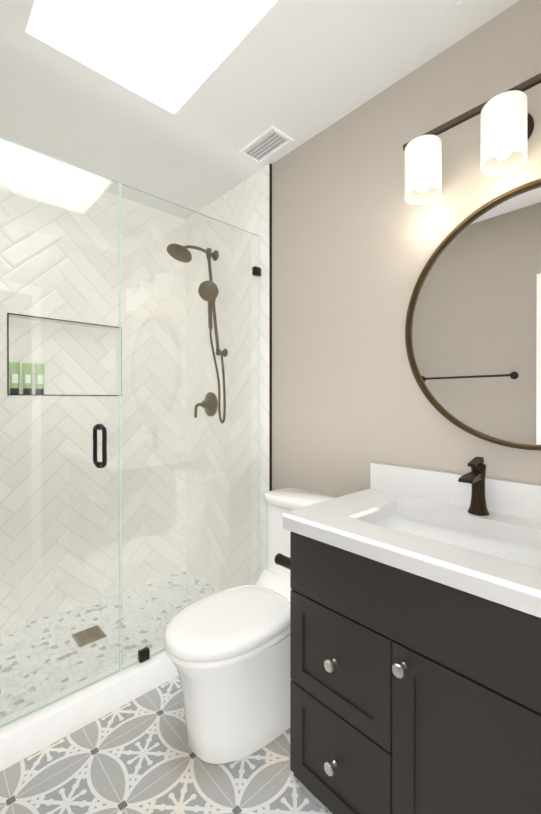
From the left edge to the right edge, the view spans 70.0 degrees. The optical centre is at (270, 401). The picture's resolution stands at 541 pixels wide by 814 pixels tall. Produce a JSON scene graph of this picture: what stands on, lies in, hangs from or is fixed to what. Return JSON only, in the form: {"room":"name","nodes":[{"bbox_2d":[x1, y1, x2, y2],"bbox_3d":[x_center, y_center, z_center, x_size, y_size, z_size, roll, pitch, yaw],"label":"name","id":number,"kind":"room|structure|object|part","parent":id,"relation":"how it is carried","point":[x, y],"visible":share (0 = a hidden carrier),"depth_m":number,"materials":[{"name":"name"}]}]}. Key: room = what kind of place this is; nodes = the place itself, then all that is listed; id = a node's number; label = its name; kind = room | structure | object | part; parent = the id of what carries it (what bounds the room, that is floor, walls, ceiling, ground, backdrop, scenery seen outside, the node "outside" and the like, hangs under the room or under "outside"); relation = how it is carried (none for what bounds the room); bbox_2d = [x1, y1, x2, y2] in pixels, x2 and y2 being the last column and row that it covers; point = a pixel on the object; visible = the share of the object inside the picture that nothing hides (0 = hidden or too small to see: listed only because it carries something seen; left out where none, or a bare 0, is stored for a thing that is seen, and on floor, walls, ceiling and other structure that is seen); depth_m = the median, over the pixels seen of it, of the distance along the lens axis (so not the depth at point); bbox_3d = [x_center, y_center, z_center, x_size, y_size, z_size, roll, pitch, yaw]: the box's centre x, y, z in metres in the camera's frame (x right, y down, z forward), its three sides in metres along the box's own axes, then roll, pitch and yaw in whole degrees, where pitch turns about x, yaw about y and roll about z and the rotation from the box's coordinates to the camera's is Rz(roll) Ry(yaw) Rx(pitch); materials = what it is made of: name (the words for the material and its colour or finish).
{"room":"bathroom","nodes":[
{"label":"bathroom","id":0,"kind":"room"},
{"bbox_2d":[0,154,185,631],"bbox_3d":[-1.302,-0.022,2.383,1.880,2.620,0.250,0,0,-43],"label":"wall","id":1,"kind":"structure","parent":0,"point":[80,585],"depth_m":2.38,"materials":[{"name":"white tile"}]},
{"bbox_2d":[9,362,19,393],"bbox_3d":[-1.432,-0.131,2.162,0.051,0.178,0.047,0,0,-43],"label":"tube","id":2,"kind":"object","parent":1,"relation":"in","point":[15,385],"depth_m":2.15,"materials":[{"name":"green plastic"}]},
{"bbox_2d":[22,363,32,393],"bbox_3d":[-1.386,-0.131,2.204,0.051,0.178,0.047,0,0,-43],"label":"tube","id":3,"kind":"object","parent":1,"relation":"in","point":[27,381],"depth_m":2.19,"materials":[{"name":"green plastic"}]},
{"bbox_2d":[35,364,44,393],"bbox_3d":[-1.341,-0.131,2.246,0.051,0.178,0.047,0,0,-43],"label":"tube","id":4,"kind":"object","parent":1,"relation":"in","point":[39,386],"depth_m":2.23,"materials":[{"name":"green plastic"}]},
{"bbox_2d":[7,313,121,395],"bbox_3d":[-1.198,-0.259,2.306,0.622,0.447,0.005,0,0,-43],"label":"trim","id":5,"kind":"structure","parent":1,"relation":"attached to","point":[59,320],"depth_m":2.20,"materials":[{"name":"brown metal"}]},
{"bbox_2d":[0,570,218,717],"bbox_3d":[-1.021,1.314,2.083,1.880,0.150,1.080,0,0,-43],"label":"floor","id":6,"kind":"structure","parent":0,"point":[70,626],"depth_m":2.02,"materials":[{"name":"tile"}]},
{"bbox_2d":[72,625,106,646],"bbox_3d":[-0.959,1.236,2.044,0.132,0.006,0.132,0,0,-43],"label":"drain grate","id":7,"kind":"object","parent":6,"relation":"on","point":[93,638],"depth_m":2.04,"materials":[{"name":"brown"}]},
{"bbox_2d":[0,676,332,813],"bbox_3d":[-0.002,1.343,0.976,1.880,0.100,1.930,0,0,-43],"label":"floor","id":8,"kind":"structure","parent":0,"point":[137,756],"depth_m":1.34,"materials":[{"name":"tile"}]},
{"bbox_2d":[0,643,178,771],"bbox_3d":[-0.655,1.233,1.685,1.640,0.115,0.110,0,0,-43],"label":"shower curb","id":9,"kind":"structure","parent":8,"relation":"on","point":[24,737],"depth_m":1.54,"materials":[{"name":"stone"}]},
{"bbox_2d":[0,137,260,727],"bbox_3d":[-0.655,0.112,1.681,1.612,2.123,0.132,0,0,-43],"label":"glass","id":10,"kind":"object","parent":9,"relation":"on","point":[143,654],"visible":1,"depth_m":1.68,"materials":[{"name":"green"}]},
{"bbox_3d":[-0.942,0.111,1.417,0.776,2.120,0.010,0,0,-43],"label":"door","id":11,"kind":"part","parent":10,"relation":"part of","materials":[{"name":"green"}]},
{"bbox_3d":[-0.718,0.186,1.624,0.026,0.186,0.132,0,0,-43],"label":"handle","id":12,"kind":"part","parent":10,"relation":"part of","materials":[{"name":"black metal"}]},
{"bbox_3d":[-0.358,0.110,1.955,0.799,2.120,0.010,0,0,-43],"label":"panel","id":13,"kind":"part","parent":10,"relation":"part of","materials":[{"name":"green"}]},
{"bbox_2d":[165,488,336,764],"bbox_3d":[-0.045,0.870,1.619,0.814,0.842,0.439,0,0,-43],"label":"toilet","id":14,"kind":"object","parent":8,"relation":"on","point":[227,650],"visible":0.58,"depth_m":1.42,"materials":[{"name":"white ceramic"}]},
{"bbox_3d":[-0.149,0.868,1.539,0.552,0.069,0.380,0,0,-43],"label":"seat","id":15,"kind":"part","parent":14,"relation":"part of","materials":[{"name":"white ceramic"}]},
{"bbox_3d":[0.164,0.469,1.825,0.225,0.042,0.418,0,0,-43],"label":"lid","id":16,"kind":"part","parent":14,"relation":"part of","materials":[{"name":"white ceramic"}]},
{"bbox_2d":[274,457,540,813],"bbox_3d":[0.561,0.740,1.151,0.566,1.104,1.179,0,0,-43],"label":"bathroom vanity","id":17,"kind":"object","parent":8,"relation":"on","point":[415,640],"visible":1,"depth_m":1.05,"materials":[{"name":"painted wood"},{"name":"nickel"},{"name":"quartz"}]},
{"bbox_3d":[0.070,0.591,1.412,0.056,0.056,0.129,0,0,-43],"label":"paper post","id":18,"kind":"part","parent":17,"relation":"part of","materials":[{"name":"brown metal"}]},
{"bbox_3d":[0.183,1.105,1.170,0.034,0.035,0.035,0,0,-43],"label":"knob","id":19,"kind":"part","parent":17,"relation":"part of","materials":[{"name":"silver metal"}]},
{"bbox_3d":[0.183,0.795,1.169,0.034,0.035,0.035,0,0,-43],"label":"knob","id":20,"kind":"part","parent":17,"relation":"part of","materials":[{"name":"silver metal"}]},
{"bbox_3d":[0.203,1.106,1.188,0.020,0.303,0.377,0,0,-43],"label":"drawer","id":21,"kind":"part","parent":17,"relation":"part of","materials":[{"name":"grey wood"}]},
{"bbox_3d":[0.203,0.796,1.187,0.020,0.303,0.377,0,0,-43],"label":"drawer","id":22,"kind":"part","parent":17,"relation":"part of","materials":[{"name":"grey wood"}]},
{"bbox_3d":[0.337,0.693,1.002,0.034,0.035,0.035,0,0,-43],"label":"knob","id":23,"kind":"part","parent":17,"relation":"part of","materials":[{"name":"silver metal"}]},
{"bbox_2d":[373,515,540,568],"bbox_3d":[0.555,0.495,1.166,0.318,0.124,0.568,0,0,-43],"label":"basin","id":24,"kind":"object","parent":17,"relation":"in","point":[528,553],"depth_m":1.29,"materials":[{"name":"white ceramic"}]},
{"bbox_3d":[0.492,0.952,0.874,0.020,0.613,0.464,0,0,-43],"label":"door","id":25,"kind":"part","parent":17,"relation":"part of","materials":[{"name":"grey wood"}]},
{"bbox_2d":[458,457,489,515],"bbox_3d":[0.675,0.282,1.283,0.145,0.189,0.066,0,0,-43],"label":"faucet","id":26,"kind":"object","parent":17,"relation":"on","point":[479,487],"depth_m":1.29,"materials":[{"name":"brown metal"}]},
{"bbox_2d":[0,0,519,219],"bbox_3d":[-0.367,-1.378,1.364,1.880,0.100,3.010,0,0,-43],"label":"ceiling","id":27,"kind":"structure","parent":0,"point":[300,72],"depth_m":1.65,"materials":[{"name":"white paint"}]},
{"bbox_2d":[33,0,173,91],"bbox_3d":[-0.679,-1.879,1.605,0.590,0.900,0.050,0,0,-43],"label":"skylight","id":28,"kind":"object","parent":27,"relation":"in","point":[137,35],"visible":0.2,"depth_m":1.65,"materials":[{"name":"white glass"}]},
{"bbox_2d":[174,0,251,91],"bbox_3d":[-0.024,-1.878,1.366,0.050,0.900,1.290,0,0,-43],"label":"shaft","id":29,"kind":"object","parent":27,"relation":"in","point":[201,27],"depth_m":1.65,"materials":[{"name":"white paint"}]},
{"bbox_2d":[238,126,293,164],"bbox_3d":[-0.026,-1.322,2.005,0.150,0.014,0.270,0,0,-43],"label":"ceiling vent","id":30,"kind":"object","parent":27,"relation":"in","point":[259,148],"visible":1,"depth_m":1.99,"materials":[{"name":"white paint"}]},
{"bbox_2d":[453,0,469,8],"bbox_3d":[0.642,-1.319,1.131,0.200,0.014,0.260,0,0,-43],"label":"ceiling vent","id":31,"kind":"object","parent":27,"relation":"in","point":[459,3],"visible":1,"depth_m":1.27,"materials":[{"name":"white paint"}]},
{"bbox_2d":[272,0,540,496],"bbox_3d":[0.280,-0.020,1.964,0.120,2.620,3.010,0,0,-43],"label":"wall","id":32,"kind":"structure","parent":0,"point":[357,239],"depth_m":1.69,"materials":[{"name":"beige paint"}]},
{"bbox_2d":[185,165,268,590],"bbox_3d":[-0.310,-0.022,2.507,0.012,2.620,0.913,0,0,-43],"label":"wall tile","id":33,"kind":"structure","parent":32,"relation":"attached to","point":[243,205],"depth_m":2.43,"materials":[{"name":"white tile"}]},
{"bbox_2d":[167,243,227,422],"bbox_3d":[-0.475,-0.430,2.421,0.343,1.131,0.318,0,0,-43],"label":"shower rail","id":34,"kind":"object","parent":33,"relation":"attached to","point":[208,287],"depth_m":2.43,"materials":[{"name":"brown metal"}]},
{"bbox_2d":[269,163,271,490],"bbox_3d":[0.001,-0.021,2.168,0.014,2.620,0.006,0,0,-43],"label":"trim","id":35,"kind":"structure","parent":32,"relation":"attached to","point":[270,326],"depth_m":2.16,"materials":[{"name":"black metal"}]},
{"bbox_2d":[403,73,540,204],"bbox_3d":[0.753,-0.869,1.242,0.158,0.222,0.680,0,0,-43],"label":"sconce","id":36,"kind":"object","parent":32,"relation":"attached to","point":[507,123],"visible":1,"depth_m":1.26,"materials":[{"name":"white glass"}]},
{"bbox_3d":[0.562,-0.818,1.427,0.054,0.082,0.054,0,0,-43],"label":"bulb","id":37,"kind":"part","parent":36,"relation":"part of","materials":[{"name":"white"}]},
{"bbox_3d":[0.562,-0.852,1.426,0.128,0.186,0.128,0,0,-43],"label":"lamp shade","id":38,"kind":"part","parent":36,"relation":"part of","materials":[{"name":"white glass"}]},
{"bbox_3d":[0.742,-0.817,1.232,0.054,0.082,0.054,0,0,-43],"label":"bulb","id":39,"kind":"part","parent":36,"relation":"part of","materials":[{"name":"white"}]},
{"bbox_3d":[0.742,-0.851,1.232,0.128,0.186,0.128,0,0,-43],"label":"lamp shade","id":40,"kind":"part","parent":36,"relation":"part of","materials":[{"name":"white glass"}]},
{"bbox_2d":[405,178,540,450],"bbox_3d":[0.838,-0.273,1.240,0.036,0.854,0.854,0,0,-43],"label":"round mirror","id":41,"kind":"object","parent":32,"relation":"attached to","point":[473,332],"visible":1,"depth_m":1.33,"materials":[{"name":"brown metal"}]}
]}

